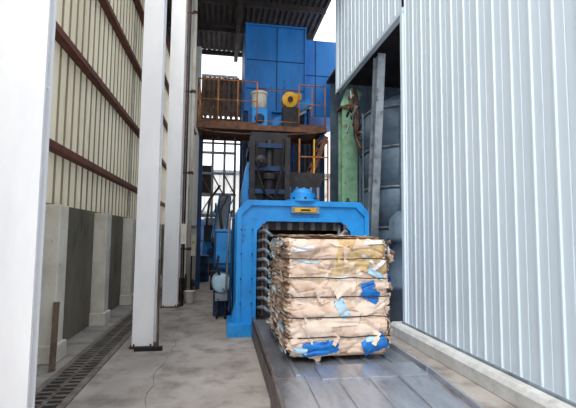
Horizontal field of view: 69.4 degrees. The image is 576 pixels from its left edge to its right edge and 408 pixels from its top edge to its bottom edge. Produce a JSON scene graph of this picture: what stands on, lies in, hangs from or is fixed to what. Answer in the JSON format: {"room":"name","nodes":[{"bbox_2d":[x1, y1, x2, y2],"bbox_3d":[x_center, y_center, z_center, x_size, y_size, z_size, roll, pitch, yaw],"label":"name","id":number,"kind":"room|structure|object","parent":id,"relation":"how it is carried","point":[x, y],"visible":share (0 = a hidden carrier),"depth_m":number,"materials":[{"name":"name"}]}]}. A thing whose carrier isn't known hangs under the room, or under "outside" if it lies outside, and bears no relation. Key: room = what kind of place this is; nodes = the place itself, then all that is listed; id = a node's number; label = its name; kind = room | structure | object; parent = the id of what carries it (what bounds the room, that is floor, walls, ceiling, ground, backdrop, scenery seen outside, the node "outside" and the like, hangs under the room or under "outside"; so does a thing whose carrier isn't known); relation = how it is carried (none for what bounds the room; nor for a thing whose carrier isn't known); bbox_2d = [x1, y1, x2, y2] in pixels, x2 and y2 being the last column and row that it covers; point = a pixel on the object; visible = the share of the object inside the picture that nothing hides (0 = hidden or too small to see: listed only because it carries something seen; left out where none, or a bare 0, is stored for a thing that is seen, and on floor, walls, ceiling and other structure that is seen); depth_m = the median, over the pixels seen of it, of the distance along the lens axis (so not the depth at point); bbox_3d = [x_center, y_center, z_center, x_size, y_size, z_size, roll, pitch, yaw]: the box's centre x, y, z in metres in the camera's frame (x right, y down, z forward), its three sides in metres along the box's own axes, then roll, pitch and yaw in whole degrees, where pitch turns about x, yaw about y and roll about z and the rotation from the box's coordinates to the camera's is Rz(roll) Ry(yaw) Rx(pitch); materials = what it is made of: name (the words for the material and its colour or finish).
{"room":"waste facility","nodes":[
{"label":"waste facility","id":0,"kind":"room"},
{"bbox_2d":[46,0,169,224],"bbox_3d":[-3.746,-3.517,9.557,0.085,7.600,18.480,1,-4,-9],"label":"wall","id":1,"kind":"structure","parent":0,"point":[82,120],"depth_m":7.56,"materials":[{"name":"beige metal"}]},
{"bbox_2d":[49,138,164,206],"bbox_3d":[-3.673,-0.448,9.348,0.129,0.110,18.500,1,-4,-9],"label":"steel girt","id":2,"kind":"object","parent":1,"relation":"attached to","point":[56,148],"visible":0.44,"depth_m":6.61,"materials":[{"name":"brown metal"}]},
{"bbox_2d":[55,21,166,168],"bbox_3d":[-3.658,-1.943,9.463,0.129,0.110,18.500,1,-4,-9],"label":"steel girt","id":3,"kind":"object","parent":1,"relation":"attached to","point":[61,37],"visible":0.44,"depth_m":6.81,"materials":[{"name":"brown metal"}]},
{"bbox_2d":[98,0,167,131],"bbox_3d":[-3.642,-3.478,9.581,0.129,0.110,18.500,1,-4,-9],"label":"steel girt","id":4,"kind":"object","parent":1,"relation":"attached to","point":[105,5],"visible":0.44,"depth_m":8.76,"materials":[{"name":"brown metal"}]},
{"bbox_2d":[133,0,168,93],"bbox_3d":[-3.626,-5.014,9.699,0.129,0.110,18.500,1,-4,-9],"label":"steel girt","id":5,"kind":"object","parent":1,"relation":"attached to","point":[137,3],"visible":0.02,"depth_m":10.72,"materials":[{"name":"brown metal"}]},
{"bbox_2d":[166,29,170,54],"bbox_3d":[-3.609,-6.609,9.822,0.129,0.110,18.500,1,-4,-9],"label":"steel girt","id":6,"kind":"object","parent":1,"relation":"attached to","point":[168,44],"visible":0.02,"depth_m":15.78,"materials":[{"name":"metal"}]},
{"bbox_2d":[158,224,161,281],"bbox_3d":[-4.390,1.648,14.001,0.269,1.970,0.380,1,-4,-9],"label":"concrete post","id":7,"kind":"object","parent":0,"point":[160,228],"depth_m":13.94,"materials":[{"name":"grey concrete"}]},
{"bbox_2d":[161,225,164,276],"bbox_3d":[-4.736,1.811,16.167,0.269,1.970,0.380,1,-4,-9],"label":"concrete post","id":8,"kind":"object","parent":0,"point":[163,225],"depth_m":16.01,"materials":[{"name":"grey concrete"}]},
{"bbox_2d":[166,0,330,51],"bbox_3d":[-1.461,-6.716,13.676,5.680,0.060,8.000,1,-4,-9],"label":"ceiling","id":9,"kind":"structure","parent":0,"point":[208,14],"depth_m":14.86,"materials":[{"name":"grey metal"}]},
{"bbox_2d":[167,0,325,61],"bbox_3d":[-1.405,-6.466,13.666,5.400,0.360,8.000,1,-4,-9],"label":"roof purlin","id":10,"kind":"structure","parent":9,"relation":"attached to","point":[240,4],"depth_m":13.96,"materials":[{"name":"grey metal"}]},
{"bbox_2d":[200,170,329,254],"bbox_3d":[-2.750,0.739,26.923,13.000,5.800,0.200,1,-4,-9],"label":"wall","id":11,"kind":"structure","parent":0,"point":[219,178],"depth_m":26.84,"materials":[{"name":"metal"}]},
{"bbox_2d":[36,276,516,407],"bbox_3d":[-0.037,2.704,12.991,9.900,0.200,34.000,1,-4,-9],"label":"floor","id":12,"kind":"structure","parent":0,"point":[206,368],"depth_m":4.97,"materials":[{"name":"concrete"}]},
{"bbox_2d":[0,0,56,407],"bbox_3d":[-1.781,-2.698,2.975,0.380,9.000,0.180,1,-4,-9],"label":"steel column","id":13,"kind":"structure","parent":12,"relation":"on","point":[27,27],"depth_m":2.74,"materials":[{"name":"white metal"}]},
{"bbox_2d":[37,204,68,364],"bbox_3d":[-3.006,0.996,5.335,0.269,1.970,0.380,1,-4,-9],"label":"concrete post","id":14,"kind":"object","parent":12,"relation":"on","point":[56,215],"depth_m":5.22,"materials":[{"name":"grey concrete"}]},
{"bbox_2d":[48,302,59,370],"bbox_3d":[-2.797,1.573,4.979,0.070,0.742,0.362,3,-5,-26],"label":"plank","id":15,"kind":"object","parent":12,"relation":"on","point":[56,305],"visible":1,"depth_m":4.96,"materials":[{"name":"brown wood"}]},
{"bbox_2d":[35,284,162,407],"bbox_3d":[-3.022,2.216,8.490,0.450,0.020,16.000,1,-4,-9],"label":"channel","id":16,"kind":"object","parent":12,"relation":"on","point":[64,385],"visible":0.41,"depth_m":4.93,"materials":[{"name":"metal"}]},
{"bbox_2d":[89,213,111,325],"bbox_3d":[-3.352,1.159,7.501,0.269,1.970,0.380,1,-4,-9],"label":"concrete post","id":17,"kind":"object","parent":12,"relation":"on","point":[99,315],"depth_m":7.37,"materials":[{"name":"grey concrete"}]},
{"bbox_2d":[46,203,163,339],"bbox_3d":[-3.885,1.268,9.185,0.250,2.000,18.500,1,-4,-9],"label":"concrete plinth wall","id":18,"kind":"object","parent":12,"relation":"on","point":[77,297],"visible":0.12,"depth_m":6.88,"materials":[{"name":"grey concrete"}]},
{"bbox_2d":[119,218,135,304],"bbox_3d":[-3.698,1.322,9.668,0.269,1.970,0.380,1,-4,-9],"label":"concrete post","id":19,"kind":"object","parent":12,"relation":"on","point":[129,224],"depth_m":9.53,"materials":[{"name":"grey concrete"}]},
{"bbox_2d":[129,0,166,348],"bbox_3d":[-2.028,-2.443,6.329,0.350,9.000,0.300,1,-4,-9],"label":"steel column","id":20,"kind":"structure","parent":12,"relation":"on","point":[155,11],"depth_m":6.07,"materials":[{"name":"white metal"}]},
{"bbox_2d":[134,259,162,351],"bbox_3d":[-1.929,1.406,5.827,0.370,1.251,0.131,1,-4,-9],"label":"push broom","id":21,"kind":"object","parent":12,"relation":"on","point":[137,348],"visible":1,"depth_m":5.78,"materials":[{"name":"metal"}]},
{"bbox_2d":[160,0,186,307],"bbox_3d":[-2.589,-2.193,9.652,0.380,9.000,0.360,1,-4,-9],"label":"steel column","id":22,"kind":"structure","parent":12,"relation":"on","point":[171,260],"depth_m":9.44,"materials":[{"name":"white metal"}]},
{"bbox_2d":[179,0,191,306],"bbox_3d":[-2.329,-2.140,9.649,0.125,8.900,0.180,1,-4,-9],"label":"cable conduit","id":23,"kind":"object","parent":22,"relation":"attached to","point":[183,226],"visible":1,"depth_m":9.56,"materials":[{"name":"metal"}]},
{"bbox_2d":[145,312,212,404],"bbox_3d":[-1.557,1.996,5.308,1.330,0.003,6.840,1,-4,-9],"label":"crack","id":24,"kind":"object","parent":12,"relation":"on","point":[209,312],"depth_m":5.89,"materials":[{"name":"concrete"}]},
{"bbox_2d":[178,273,186,300],"bbox_3d":[-2.658,2.043,10.287,0.250,0.650,0.640,1,-4,-9],"label":"hose reel","id":25,"kind":"object","parent":12,"relation":"on","point":[185,277],"visible":0.31,"depth_m":10.18,"materials":[{"name":"rubber"}]},
{"bbox_2d":[179,278,192,289],"bbox_3d":[-2.922,2.260,11.447,0.616,0.390,0.620,1,-4,-9],"label":"tyre","id":26,"kind":"object","parent":12,"relation":"on","point":[191,280],"visible":0.09,"depth_m":11.37,"materials":[{"name":"rubber"}]},
{"bbox_2d":[179,0,193,277],"bbox_3d":[-3.108,-1.948,12.902,0.380,9.000,0.360,1,-4,-9],"label":"steel column","id":27,"kind":"structure","parent":12,"relation":"on","point":[187,0],"depth_m":12.78,"materials":[{"name":"grey metal"}]},
{"bbox_2d":[180,0,197,289],"bbox_3d":[-2.631,-2.031,11.106,0.278,8.900,0.140,1,-4,-9],"label":"downpipe","id":28,"kind":"object","parent":12,"relation":"on","point":[190,172],"visible":0.89,"depth_m":11.04,"materials":[{"name":"metal"}]},
{"bbox_2d":[183,286,195,303],"bbox_3d":[-2.329,2.138,9.825,0.300,0.395,0.300,1,-4,-9],"label":"bucket","id":29,"kind":"object","parent":12,"relation":"on","point":[189,295],"visible":0.99,"depth_m":9.72,"materials":[{"name":"plastic"}]},
{"bbox_2d":[186,235,196,278],"bbox_3d":[-2.791,1.695,11.978,0.260,1.600,0.280,1,-4,-9],"label":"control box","id":30,"kind":"object","parent":12,"relation":"on","point":[193,237],"visible":0.61,"depth_m":11.91,"materials":[{"name":"metal"}]},
{"bbox_2d":[191,225,196,285],"bbox_3d":[-3.079,1.633,13.170,0.400,1.900,0.450,1,-4,-9],"label":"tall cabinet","id":31,"kind":"object","parent":12,"relation":"on","point":[193,227],"visible":0.31,"depth_m":12.99,"materials":[{"name":"metal"}]},
{"bbox_2d":[192,46,201,225],"bbox_3d":[-3.627,-1.704,16.152,0.380,9.000,0.360,1,-4,-9],"label":"steel column","id":32,"kind":"structure","parent":12,"relation":"on","point":[199,48],"depth_m":16.05,"materials":[{"name":"metal"}]},
{"bbox_2d":[200,255,208,281],"bbox_3d":[-3.046,2.236,14.476,0.600,0.900,0.600,1,-4,-9],"label":"drum","id":33,"kind":"object","parent":12,"relation":"on","point":[204,259],"visible":0.48,"depth_m":14.26,"materials":[{"name":"blue metal"}]},
{"bbox_2d":[202,185,231,275],"bbox_3d":[-2.880,1.061,16.952,1.147,3.626,1.149,1,-4,-9],"label":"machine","id":34,"kind":"object","parent":12,"relation":"on","point":[207,248],"visible":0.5,"depth_m":16.48,"materials":[{"name":"blue paint"}]},
{"bbox_2d":[201,74,237,241],"bbox_3d":[-3.086,-1.327,18.368,1.576,8.600,1.050,1,-4,-9],"label":"frame","id":35,"kind":"object","parent":12,"relation":"on","point":[208,173],"visible":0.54,"depth_m":17.90,"materials":[{"name":"metal"}]},
{"bbox_2d":[210,194,230,289],"bbox_3d":[-2.177,1.085,13.331,0.544,3.036,2.270,1,-4,-5],"label":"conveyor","id":36,"kind":"object","parent":12,"relation":"on","point":[225,211],"visible":0.5,"depth_m":13.27,"materials":[{"name":"metal"}]},
{"bbox_2d":[201,76,241,186],"bbox_3d":[-2.588,-1.230,16.079,1.650,8.065,1.380,1,-4,-9],"label":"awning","id":37,"kind":"object","parent":12,"relation":"on","point":[227,89],"visible":0.59,"depth_m":16.17,"materials":[{"name":"metal"}]},
{"bbox_2d":[211,196,233,318],"bbox_3d":[-1.357,1.043,8.632,0.420,2.416,1.419,1,-4,-9],"label":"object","id":38,"kind":"object","parent":12,"relation":"on","point":[220,298],"visible":0.83,"depth_m":8.13,"materials":[{"name":"blue paint"}]},
{"bbox_2d":[195,78,326,288],"bbox_3d":[-0.828,-0.438,12.198,3.650,5.928,1.580,1,-4,-9],"label":"platform","id":39,"kind":"object","parent":12,"relation":"on","point":[220,130],"visible":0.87,"depth_m":11.88,"materials":[{"name":"metal"}]},
{"bbox_2d":[251,90,267,124],"bbox_3d":[-0.855,-2.730,12.341,0.495,1.200,0.530,1,-4,-9],"label":"tank","id":40,"kind":"object","parent":39,"relation":"on","point":[262,95],"visible":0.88,"depth_m":12.17,"materials":[{"name":"blue metal"}]},
{"bbox_2d":[281,92,300,126],"bbox_3d":[0.098,-2.726,12.401,0.580,1.220,0.310,1,-4,-9],"label":"fan","id":41,"kind":"object","parent":39,"relation":"on","point":[289,100],"visible":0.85,"depth_m":12.31,"materials":[{"name":"yellow metal"}]},
{"bbox_2d":[271,98,311,125],"bbox_3d":[0.085,-2.686,12.993,1.324,1.231,0.435,1,-4,-9],"label":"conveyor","id":42,"kind":"object","parent":39,"relation":"on","point":[303,108],"visible":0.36,"depth_m":12.88,"materials":[{"name":"metal"}]},
{"bbox_2d":[298,136,328,201],"bbox_3d":[0.603,-0.785,11.364,0.911,2.122,0.555,1,-4,-9],"label":"flight","id":43,"kind":"object","parent":39,"relation":"attached to","point":[317,154],"visible":0.47,"depth_m":11.16,"materials":[{"name":"metal"}]},
{"bbox_2d":[239,22,334,207],"bbox_3d":[0.068,-1.519,14.534,3.400,8.460,2.420,1,-4,-9],"label":"hopper","id":44,"kind":"object","parent":12,"relation":"on","point":[276,57],"visible":0.66,"depth_m":13.59,"materials":[{"name":"blue paint"}]},
{"bbox_2d":[222,188,368,337],"bbox_3d":[-0.104,1.078,9.001,2.590,2.430,4.480,1,-4,-9],"label":"press","id":45,"kind":"object","parent":12,"relation":"on","point":[254,224],"visible":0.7,"depth_m":6.96,"materials":[{"name":"blue paint"}]},
{"bbox_2d":[240,132,323,206],"bbox_3d":[-0.113,-0.698,9.849,1.978,1.700,1.870,1,-4,-9],"label":"hopper","id":46,"kind":"object","parent":45,"relation":"on","point":[267,174],"visible":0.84,"depth_m":9.06,"materials":[{"name":"metal"}]},
{"bbox_2d":[294,139,319,172],"bbox_3d":[-0.179,-0.109,16.857,3.100,6.000,0.040,1,-4,-9],"label":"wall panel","id":47,"kind":"object","parent":12,"relation":"on","point":[306,147],"depth_m":17.12,"materials":[{"name":"metal"}]},
{"bbox_2d":[336,88,360,201],"bbox_3d":[1.586,-0.298,10.658,0.644,5.463,0.549,1,-4,-9],"label":"support column","id":48,"kind":"structure","parent":12,"relation":"on","point":[347,148],"depth_m":10.52,"materials":[{"name":"metal"}]},
{"bbox_2d":[346,85,361,157],"bbox_3d":[1.559,-1.975,9.955,0.351,1.925,0.898,0,-4,4],"label":"tangled cables","id":49,"kind":"object","parent":48,"relation":"attached to","point":[356,124],"visible":1,"depth_m":9.89,"materials":[{"name":"metal"}]},
{"bbox_2d":[251,316,482,407],"bbox_3d":[0.727,1.770,4.197,1.855,0.330,5.100,1,-4,-9],"label":"ramp","id":50,"kind":"object","parent":12,"relation":"on","point":[394,378],"visible":0.72,"depth_m":3.86,"materials":[{"name":"grey metal"}]},
{"bbox_2d":[266,234,394,360],"bbox_3d":[0.436,1.045,5.182,1.292,1.337,1.761,1,-4,-9],"label":"bale","id":51,"kind":"object","parent":50,"relation":"on","point":[328,296],"visible":1,"depth_m":4.44,"materials":[{"name":"beige paper"}]},
{"bbox_2d":[367,53,385,238],"bbox_3d":[1.843,-0.399,8.905,0.160,5.433,0.985,1,-4,-9],"label":"beam","id":52,"kind":"structure","parent":12,"relation":"on","point":[378,79],"depth_m":8.77,"materials":[{"name":"metal"}]},
{"bbox_2d":[359,95,401,305],"bbox_3d":[2.829,-0.063,9.879,2.234,4.900,2.242,1,-4,-9],"label":"storage tank","id":53,"kind":"object","parent":12,"relation":"on","point":[390,202],"visible":0.16,"depth_m":9.15,"materials":[{"name":"metal"}]},
{"bbox_2d":[386,211,402,321],"bbox_3d":[2.305,1.191,7.996,0.800,2.100,0.800,1,-4,-9],"label":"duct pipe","id":54,"kind":"object","parent":12,"relation":"on","point":[395,222],"visible":0.27,"depth_m":7.78,"materials":[{"name":"grey metal"}]},
{"bbox_2d":[326,0,403,201],"bbox_3d":[3.345,-1.120,9.757,3.000,7.000,8.000,1,-4,-9],"label":"wall","id":55,"kind":"structure","parent":0,"point":[362,80],"depth_m":13.44,"materials":[{"name":"metal"}]},
{"bbox_2d":[335,0,575,402],"bbox_3d":[2.322,-3.078,5.309,0.135,9.800,12.270,1,-4,-9],"label":"wall","id":56,"kind":"structure","parent":0,"point":[488,87],"depth_m":4.78,"materials":[{"name":"white metal"}]},
{"bbox_2d":[390,321,574,407],"bbox_3d":[2.563,1.756,2.917,0.450,0.200,8.200,1,-4,-9],"label":"curb","id":57,"kind":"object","parent":56,"relation":"attached to","point":[517,393],"depth_m":4.54,"materials":[{"name":"concrete"}]},
{"bbox_2d":[402,321,575,407],"bbox_3d":[2.509,1.637,2.841,0.035,0.025,8.050,1,-4,-9],"label":"trim","id":58,"kind":"structure","parent":56,"relation":"attached to","point":[511,374],"depth_m":4.36,"materials":[{"name":"metal"}]}
]}

